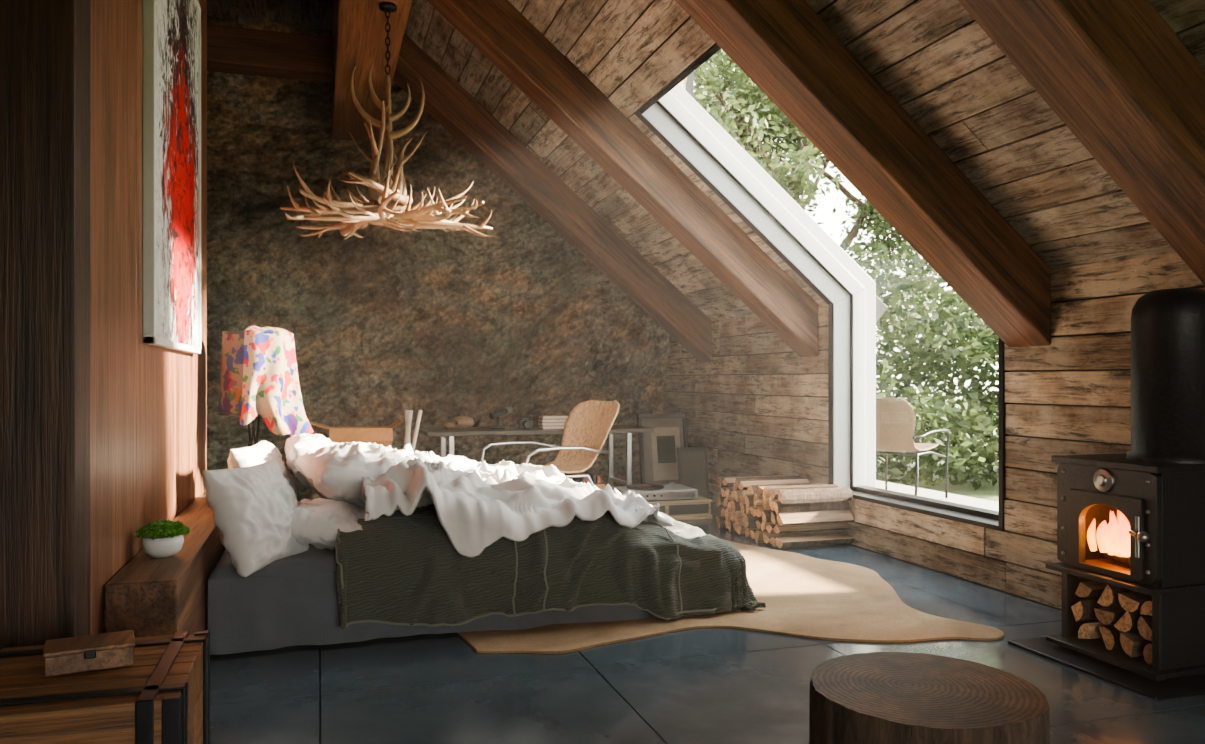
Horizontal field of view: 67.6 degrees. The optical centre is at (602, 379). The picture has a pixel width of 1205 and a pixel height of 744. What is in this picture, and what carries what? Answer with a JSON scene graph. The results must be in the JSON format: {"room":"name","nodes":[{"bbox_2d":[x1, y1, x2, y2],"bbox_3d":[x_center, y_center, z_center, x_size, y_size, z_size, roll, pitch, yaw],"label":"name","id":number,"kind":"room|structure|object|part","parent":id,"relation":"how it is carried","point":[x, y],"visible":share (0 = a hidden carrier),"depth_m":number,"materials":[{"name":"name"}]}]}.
{"room":"attic bedroom","nodes":[
{"label":"attic bedroom","id":0,"kind":"room"},
{"bbox_2d":[0,0,89,647],"bbox_3d":[-1.589,-1.010,2.533,0.225,4.220,0.185,0,0,-17],"label":"wall pillar","id":1,"kind":"structure","parent":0,"point":[45,44],"depth_m":2.46,"materials":[{"name":"brown wood"}]},
{"bbox_2d":[90,0,206,634],"bbox_3d":[-2.473,-1.010,3.872,1.100,4.220,2.890,0,0,-17],"label":"wall","id":2,"kind":"structure","parent":0,"point":[148,403],"depth_m":3.17,"materials":[{"name":"brown wood"}]},
{"bbox_2d":[143,0,200,353],"bbox_3d":[-1.963,-1.070,4.153,0.040,1.860,1.440,0,0,-17],"label":"painting","id":3,"kind":"object","parent":2,"relation":"attached to","point":[171,28],"depth_m":3.97},
{"bbox_2d":[207,0,332,30],"bbox_3d":[-1.825,-3.270,3.227,2.350,0.300,10.850,0,0,-17],"label":"ceiling","id":4,"kind":"structure","parent":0,"point":[311,14],"depth_m":7.64,"materials":[{"name":"brown wood"}]},
{"bbox_2d":[207,15,693,501],"bbox_3d":[-1.727,-1.450,8.511,5.700,5.300,0.824,0,0,-17],"label":"wall","id":5,"kind":"structure","parent":0,"point":[385,323],"depth_m":8.35,"materials":[{"name":"brown stone"}]},
{"bbox_2d":[210,501,1204,743],"bbox_3d":[-0.203,1.160,3.737,5.650,0.120,11.047,0,0,-17],"label":"floor","id":6,"kind":"structure","parent":0,"point":[699,685],"depth_m":3.23,"materials":[{"name":"concrete"}]},
{"bbox_2d":[0,630,209,743],"bbox_3d":[-1.244,0.887,2.090,0.558,0.426,0.548,0,0,-17],"label":"wooden chest","id":7,"kind":"object","parent":6,"relation":"on","point":[163,697],"visible":0.97,"depth_m":1.95,"materials":[{"name":"brown wood"}]},
{"bbox_2d":[43,630,134,676],"bbox_3d":[-1.214,0.646,2.133,0.186,0.055,0.129,0,0,-29],"label":"wooden box","id":8,"kind":"object","parent":7,"relation":"on","point":[77,654],"visible":1,"depth_m":2.10,"materials":[{"name":"brown wood"}]},
{"bbox_2d":[104,496,224,637],"bbox_3d":[-1.795,0.870,3.917,0.210,0.460,2.250,0,0,-17],"label":"ledge","id":9,"kind":"object","parent":6,"relation":"on","point":[149,596],"visible":0.47,"depth_m":2.99,"materials":[{"name":"brown wood"}]},
{"bbox_2d":[135,519,189,557],"bbox_3d":[-1.598,0.573,3.272,0.181,0.134,0.183,0,0,-17],"label":"potted plant","id":10,"kind":"object","parent":9,"relation":"on","point":[162,538],"visible":1,"depth_m":3.22,"materials":[{"name":"green plant"}]},
{"bbox_2d":[312,450,415,499],"bbox_3d":[-1.675,0.810,6.392,0.730,0.580,0.500,0,0,-17],"label":"side table","id":11,"kind":"object","parent":6,"relation":"on","point":[314,496],"visible":0.02,"depth_m":6.05,"materials":[{"name":"brown wood"}]},
{"bbox_2d":[310,419,402,447],"bbox_3d":[-1.736,0.402,6.341,0.624,0.236,0.420,0,0,-17],"label":"cardboard box","id":12,"kind":"object","parent":11,"relation":"on","point":[383,435],"visible":0.59,"depth_m":6.20,"materials":[{"name":"brown cardboard"}]},
{"bbox_2d":[403,410,421,451],"bbox_3d":[-1.370,0.367,6.424,0.090,0.311,0.192,0,0,-43],"label":"rolls","id":13,"kind":"object","parent":11,"relation":"on","point":[408,413],"visible":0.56,"depth_m":6.41,"materials":[{"name":"beige paper"}]},
{"bbox_2d":[418,425,653,486],"bbox_3d":[-0.568,0.755,7.656,1.900,0.690,0.650,0,0,-17],"label":"desk","id":14,"kind":"object","parent":6,"relation":"on","point":[623,430],"visible":0.57,"depth_m":7.57,"materials":[{"name":"brown wood"}]},
{"bbox_2d":[443,416,474,429],"bbox_3d":[-1.181,0.352,7.406,0.260,0.115,0.130,0,0,-17],"label":"skull","id":15,"kind":"object","parent":14,"relation":"on","point":[460,422],"visible":1,"depth_m":7.36},
{"bbox_2d":[489,406,512,428],"bbox_3d":[-0.857,0.316,7.556,0.118,0.187,0.210,0,0,39],"label":"telescope","id":16,"kind":"object","parent":14,"relation":"on","point":[507,410],"visible":0.99,"depth_m":7.52,"materials":[{"name":"metal"}]},
{"bbox_2d":[518,417,532,428],"bbox_3d":[-0.639,0.360,7.513,0.120,0.100,0.120,0,0,-17],"label":"camera","id":17,"kind":"object","parent":14,"relation":"on","point":[524,422],"visible":1,"depth_m":7.51,"materials":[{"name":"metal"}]},
{"bbox_2d":[537,415,568,428],"bbox_3d":[-0.413,0.354,7.589,0.237,0.112,0.170,0,0,-17],"label":"book stack","id":18,"kind":"object","parent":14,"relation":"on","point":[544,421],"visible":0.78,"depth_m":7.51,"materials":[{"name":"beige paper"}]},
{"bbox_2d":[480,400,619,486],"bbox_3d":[-0.327,0.625,6.396,0.885,0.957,0.670,0,0,-35],"label":"armchair","id":19,"kind":"object","parent":6,"relation":"on","point":[587,427],"visible":0.6,"depth_m":6.59,"materials":[{"name":"wicker"}]},
{"bbox_2d":[594,483,604,489],"bbox_3d":[-0.121,0.960,7.167,0.220,0.280,0.250,0,0,-17],"label":"box","id":20,"kind":"object","parent":6,"relation":"on","point":[601,486],"visible":0.12,"depth_m":7.07,"materials":[{"name":"cardboard"}]},
{"bbox_2d":[573,473,599,483],"bbox_3d":[-0.127,0.783,7.166,0.169,0.067,0.190,0,0,-17],"label":"folders","id":21,"kind":"object","parent":20,"relation":"on","point":[595,479],"visible":0.56,"depth_m":7.09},
{"bbox_2d":[637,413,687,484],"bbox_3d":[0.574,0.708,8.364,0.520,0.784,0.163,0,0,-24],"label":"framed picture","id":22,"kind":"object","parent":6,"relation":"on","point":[658,448],"visible":0.62,"depth_m":8.36},
{"bbox_2d":[648,496,711,519],"bbox_3d":[0.441,1.025,7.229,0.770,0.150,0.430,0,0,-17],"label":"crate","id":23,"kind":"object","parent":6,"relation":"on","point":[700,508],"visible":0.43,"depth_m":7.08,"materials":[{"name":"brown wood"}]},
{"bbox_2d":[611,480,697,501],"bbox_3d":[0.412,0.885,7.204,0.600,0.129,0.400,0,0,-17],"label":"record player","id":24,"kind":"object","parent":23,"relation":"on","point":[671,491],"visible":0.94,"depth_m":7.08},
{"bbox_2d":[677,447,708,498],"bbox_3d":[0.809,0.850,8.011,0.319,0.500,0.087,0,0,-27],"label":"framed picture","id":25,"kind":"object","parent":6,"relation":"on","point":[692,461],"visible":0.64,"depth_m":8.01},
{"bbox_2d":[458,525,1003,653],"bbox_3d":[0.267,1.094,5.034,2.523,0.010,3.186,0,0,-17],"label":"cowhide rug","id":26,"kind":"object","parent":6,"relation":"on","point":[805,596],"visible":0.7,"depth_m":4.06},
{"bbox_2d":[208,443,765,654],"bbox_3d":[-0.617,0.718,4.665,2.472,0.743,1.748,0,0,-17],"label":"bed","id":27,"kind":"object","parent":26,"relation":"on","point":[503,545],"visible":0.89,"depth_m":3.92,"materials":[{"name":"grey fabric"}]},
{"bbox_2d":[202,460,308,577],"bbox_3d":[-1.450,0.570,3.801,0.302,0.424,0.480,0,0,13],"label":"pillow","id":28,"kind":"object","parent":27,"relation":"on","point":[252,506],"visible":0.87,"depth_m":3.64,"materials":[{"name":"white fabric"}]},
{"bbox_2d":[227,441,297,497],"bbox_3d":[-1.724,0.520,4.595,0.281,0.385,0.622,0,0,-8],"label":"pillow","id":29,"kind":"object","parent":27,"relation":"on","point":[263,451],"visible":0.35,"depth_m":4.44,"materials":[{"name":"white fabric"}]},
{"bbox_2d":[285,433,335,498],"bbox_3d":[-1.478,0.460,4.777,0.382,0.355,0.550,0,0,-22],"label":"pillow","id":30,"kind":"object","parent":27,"relation":"on","point":[295,446],"visible":0.41,"depth_m":4.63,"materials":[{"name":"white fabric"}]},
{"bbox_2d":[290,498,365,549],"bbox_3d":[-1.235,0.648,4.035,0.414,0.234,0.504,0,0,-6],"label":"pillow","id":31,"kind":"object","parent":27,"relation":"on","point":[316,522],"visible":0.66,"depth_m":3.83,"materials":[{"name":"white fabric"}]},
{"bbox_2d":[296,442,432,510],"bbox_3d":[-1.109,0.464,4.337,0.616,0.340,0.599,0,0,-29],"label":"pillow","id":32,"kind":"object","parent":27,"relation":"on","point":[337,471],"visible":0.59,"depth_m":4.11,"materials":[{"name":"white fabric"}]},
{"bbox_3d":[-0.732,0.913,4.629,2.225,0.349,1.568,0,0,-17],"label":"mattress","id":33,"kind":"part","parent":27,"relation":"part of","materials":[{"name":"grey fabric"}]},
{"bbox_2d":[362,443,672,556],"bbox_3d":[-0.493,0.552,4.674,1.509,0.411,1.602,0,0,-17],"label":"duvet","id":34,"kind":"object","parent":27,"relation":"on","point":[478,509],"depth_m":4.02,"materials":[{"name":"fabric"}]},
{"bbox_3d":[-0.391,0.842,4.725,2.002,0.479,1.725,0,0,-17],"label":"quilt trim","id":35,"kind":"part","parent":27,"relation":"part of","materials":[{"name":"green fabric"}]},
{"bbox_2d":[337,504,765,628],"bbox_3d":[-0.394,0.840,4.735,1.990,0.498,1.743,0,0,-17],"label":"quilt","id":36,"kind":"object","parent":27,"relation":"on","point":[527,566],"depth_m":3.95,"materials":[{"name":"green fabric"}]},
{"bbox_2d":[716,474,854,547],"bbox_3d":[1.244,0.903,6.324,0.559,0.410,1.018,0,0,-17],"label":"firewood pile","id":37,"kind":"object","parent":6,"relation":"on","point":[780,510],"visible":1,"depth_m":5.96,"materials":[{"name":"brown wood"}]},
{"bbox_2d":[809,652,1049,743],"bbox_3d":[0.714,0.890,2.002,0.509,0.420,0.514,0,0,-17],"label":"stool","id":38,"kind":"object","parent":6,"relation":"on","point":[872,697],"visible":1,"depth_m":1.91,"materials":[{"name":"brown wood"}]},
{"bbox_2d":[1008,637,1204,699],"bbox_3d":[2.100,1.094,3.520,0.635,0.012,0.700,0,0,-17],"label":"plate","id":39,"kind":"object","parent":6,"relation":"on","point":[1192,684],"visible":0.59,"depth_m":3.33,"materials":[{"name":"metal"}]},
{"bbox_2d":[1046,288,1204,680],"bbox_3d":[2.114,0.366,3.517,0.580,1.443,0.515,0,0,-17],"label":"wood stove","id":40,"kind":"object","parent":39,"relation":"on","point":[1131,524],"visible":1,"depth_m":3.37,"materials":[{"name":"metal"}]},
{"bbox_3d":[-2.068,0.880,5.262,0.485,0.440,0.380,0,0,-17],"label":"nightstand","id":41,"kind":"object","parent":6,"relation":"on","visible":0},
{"bbox_2d":[217,326,314,446],"bbox_3d":[-1.946,0.175,5.213,0.534,0.969,0.472,0,0,-17],"label":"table lamp","id":42,"kind":"object","parent":41,"relation":"on","point":[259,378],"visible":0.98,"depth_m":5.07,"materials":[{"name":"fabric"}]},
{"bbox_2d":[404,0,1204,322],"bbox_3d":[0.825,-1.845,4.163,3.600,3.057,10.644,0,0,-17],"label":"ceiling","id":43,"kind":"structure","parent":0,"point":[933,58],"depth_m":4.09,"materials":[{"name":"brown wood"}]},
{"bbox_2d":[332,0,411,142],"bbox_3d":[-0.732,-2.635,3.334,0.400,0.970,10.000,0,0,-17],"label":"ridge beam","id":44,"kind":"structure","parent":43,"relation":"attached to","point":[359,33],"depth_m":6.02,"materials":[{"name":"brown wood"}]},
{"bbox_2d":[207,24,332,82],"bbox_3d":[-3.001,-2.540,6.893,1.800,0.280,0.250,0,0,-17],"label":"cross beam","id":45,"kind":"structure","parent":44,"relation":"attached to","point":[234,50],"depth_m":6.92,"materials":[{"name":"brown wood"}]},
{"bbox_2d":[280,2,492,239],"bbox_3d":[-1.215,-1.490,5.147,1.187,1.356,1.130,0,0,-17],"label":"antler chandelier","id":46,"kind":"object","parent":44,"relation":"hanging from","point":[387,209],"visible":1,"depth_m":5.08,"materials":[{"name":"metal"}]},
{"bbox_2d":[393,33,711,361],"bbox_3d":[-0.433,-1.567,7.819,2.895,2.799,0.280,0,0,-17],"label":"ceiling beam","id":47,"kind":"structure","parent":43,"relation":"attached to","point":[446,101],"depth_m":7.70,"materials":[{"name":"brown wood"}]},
{"bbox_2d":[427,0,817,356],"bbox_3d":[0.115,-1.567,6.073,2.895,2.799,0.260,0,0,-17],"label":"ceiling beam","id":48,"kind":"structure","parent":43,"relation":"attached to","point":[496,28],"depth_m":6.00,"materials":[{"name":"brown wood"}]},
{"bbox_2d":[675,0,1050,346],"bbox_3d":[0.748,-1.567,4.055,2.895,2.799,0.290,0,0,-17],"label":"ceiling beam","id":49,"kind":"structure","parent":43,"relation":"attached to","point":[784,47],"depth_m":4.13,"materials":[{"name":"brown wood"}]},
{"bbox_2d":[958,0,1204,284],"bbox_3d":[1.124,-1.567,2.857,2.895,2.799,0.300,0,0,-17],"label":"ceiling beam","id":50,"kind":"structure","parent":43,"relation":"attached to","point":[1115,73],"depth_m":2.96,"materials":[{"name":"brown wood"}]},
{"bbox_2d":[662,251,1204,608],"bbox_3d":[2.260,0.330,4.613,0.326,1.740,10.650,0,0,-17],"label":"wall","id":51,"kind":"structure","parent":0,"point":[759,407],"depth_m":4.64,"materials":[{"name":"brown wood"}]},
{"bbox_2d":[634,43,1007,531],"bbox_3d":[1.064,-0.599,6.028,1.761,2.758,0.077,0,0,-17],"label":"window frame","id":52,"kind":"structure","parent":51,"relation":"attached to","point":[678,101],"depth_m":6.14,"materials":[{"name":"white metal"}]},
{"label":"outside","id":53,"kind":"structure","parent":0,"visible":0},
{"bbox_2d":[878,398,997,501],"bbox_3d":[11.318,1.525,14.032,90.000,0.150,100.000,0,0,-17],"label":"ground","id":54,"kind":"structure","parent":53,"point":[990,492],"depth_m":12.14,"materials":[{"name":"green plant"}]},
{"bbox_2d":[694,49,997,491],"bbox_3d":[5.183,-1.997,11.809,13.339,7.035,7.133,0,0,-17],"label":"trees","id":55,"kind":"object","parent":54,"relation":"on","point":[739,106],"visible":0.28,"depth_m":11.26,"materials":[{"name":"green plant"}]},
{"bbox_2d":[876,480,997,510],"bbox_3d":[2.800,1.252,6.643,1.880,0.395,6.000,0,0,-17],"label":"terrace","id":56,"kind":"object","parent":54,"relation":"on","point":[960,499],"visible":0.02,"depth_m":8.15,"materials":[{"name":"stone"}]},
{"bbox_2d":[876,397,949,497],"bbox_3d":[2.565,0.593,7.847,0.632,0.903,0.835,0,0,43],"label":"armchair","id":57,"kind":"object","parent":56,"relation":"on","point":[895,417],"visible":0.7,"depth_m":7.59,"materials":[{"name":"light tan wicker"},{"name":"shiny steel"}]}
]}

